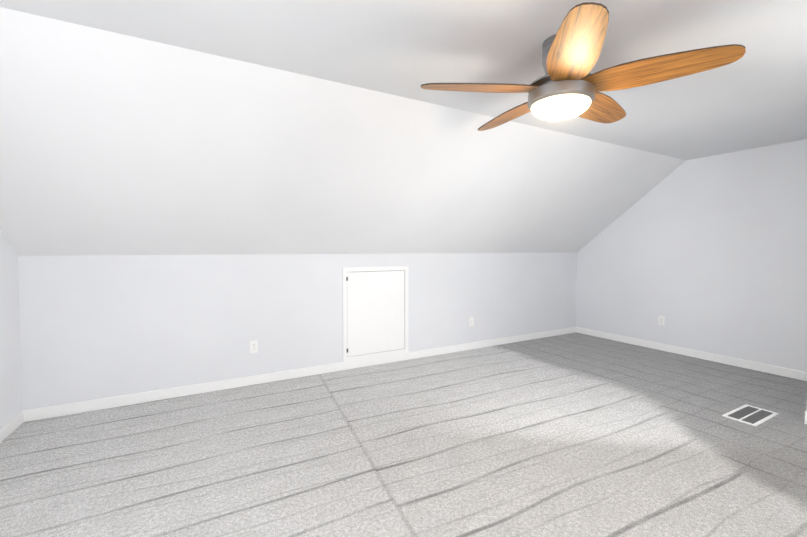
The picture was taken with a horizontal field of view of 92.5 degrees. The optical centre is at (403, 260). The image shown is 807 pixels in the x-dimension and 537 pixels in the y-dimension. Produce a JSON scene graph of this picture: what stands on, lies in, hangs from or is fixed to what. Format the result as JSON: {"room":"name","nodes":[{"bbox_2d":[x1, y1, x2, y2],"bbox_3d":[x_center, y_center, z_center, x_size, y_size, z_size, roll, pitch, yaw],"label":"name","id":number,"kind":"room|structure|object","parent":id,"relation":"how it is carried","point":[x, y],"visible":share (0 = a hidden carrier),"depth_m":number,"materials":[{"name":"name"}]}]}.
{"room":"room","nodes":[
{"label":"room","id":0,"kind":"room"},
{"bbox_2d":[0,230,21,427],"bbox_3d":[-1.605,0.046,0.221,0.100,2.400,5.810,-1,2,-26],"label":"wall","id":1,"kind":"structure","parent":0,"point":[10,386],"depth_m":2.65,"materials":[{"name":"paint"}]},
{"bbox_2d":[0,411,23,442],"bbox_3d":[-1.593,1.200,0.363,0.014,0.085,5.396,-1,2,-26],"label":"baseboard","id":2,"kind":"structure","parent":1,"relation":"attached to","point":[11,426],"depth_m":2.63,"materials":[{"name":"white wood"}]},
{"bbox_2d":[18,253,576,410],"bbox_3d":[-0.303,0.502,4.243,6.850,1.257,0.100,-1,2,-30],"label":"wall","id":3,"kind":"structure","parent":0,"point":[93,327],"depth_m":3.46,"materials":[{"name":"paint"}]},
{"bbox_2d":[250,340,257,352],"bbox_3d":[-1.386,0.797,3.575,0.070,0.114,0.009,-1,2,-30],"label":"outlet","id":4,"kind":"object","parent":3,"relation":"attached to","point":[253,346],"visible":1,"depth_m":3.57,"materials":[{"name":"plastic"}]},
{"bbox_2d":[23,327,575,421],"bbox_3d":[-0.096,1.086,4.312,6.237,0.085,0.014,-1,2,-30],"label":"baseboard","id":5,"kind":"structure","parent":3,"relation":"attached to","point":[82,407],"depth_m":3.57,"materials":[{"name":"white wood"}]},
{"bbox_2d":[342,266,407,361],"bbox_3d":[-0.287,0.556,4.185,0.780,0.979,0.019,-1,2,-30],"label":"access door","id":6,"kind":"structure","parent":3,"relation":"in","point":[375,311],"depth_m":4.17,"materials":[{"name":"white wood"}]},
{"bbox_2d":[469,317,473,326],"bbox_3d":[0.850,0.765,4.842,0.070,0.114,0.009,-1,2,-30],"label":"outlet","id":7,"kind":"object","parent":3,"relation":"attached to","point":[471,321],"visible":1,"depth_m":4.84,"materials":[{"name":"plastic"}]},
{"bbox_2d":[0,7,685,255],"bbox_3d":[0.061,-0.644,3.567,6.850,1.173,1.498,-1,2,-30],"label":"ceiling","id":8,"kind":"structure","parent":0,"point":[112,143],"depth_m":2.79,"materials":[{"name":"paint"}]},
{"bbox_2d":[0,332,806,536],"bbox_3d":[1.468,1.242,2.101,7.800,0.100,5.610,-1,2,-30],"label":"floor","id":9,"kind":"structure","parent":0,"point":[576,434],"depth_m":2.35,"materials":[{"name":"carpet"}]},
{"bbox_2d":[722,404,778,425],"bbox_3d":[2.627,1.165,2.925,0.420,0.006,0.200,-1,2,-30],"label":"floor air vent","id":10,"kind":"object","parent":9,"relation":"on","point":[751,415],"visible":1,"depth_m":2.91,"materials":[{"name":"white metal"}]},
{"bbox_2d":[0,0,806,159],"bbox_3d":[1.847,-1.137,1.363,7.800,0.100,4.072,-1,2,-30],"label":"ceiling","id":11,"kind":"structure","parent":0,"point":[755,96],"depth_m":2.00,"materials":[{"name":"paint"}]},
{"bbox_2d":[421,2,745,130],"bbox_3d":[0.799,-0.914,1.994,1.346,0.382,1.338,-1,2,-30],"label":"ceiling fan","id":12,"kind":"object","parent":11,"relation":"hanging from","point":[568,85],"visible":1,"depth_m":1.78,"materials":[{"name":"brown wood"}]},
{"bbox_2d":[576,139,806,371],"bbox_3d":[3.351,-0.081,4.624,0.100,2.400,3.012,-1,2,-30],"label":"wall","id":13,"kind":"structure","parent":0,"point":[708,254],"depth_m":4.31,"materials":[{"name":"paint"}]},
{"bbox_2d":[658,316,664,325],"bbox_3d":[3.203,0.742,4.797,0.009,0.114,0.070,-1,2,-30],"label":"outlet","id":14,"kind":"object","parent":13,"relation":"attached to","point":[661,320],"visible":1,"depth_m":4.79,"materials":[{"name":"plastic"}]},
{"bbox_2d":[576,327,806,380],"bbox_3d":[3.306,1.077,4.621,0.014,0.085,2.803,-1,2,-30],"label":"baseboard","id":15,"kind":"structure","parent":13,"relation":"attached to","point":[780,371],"depth_m":4.40,"materials":[{"name":"white wood"}]}
]}

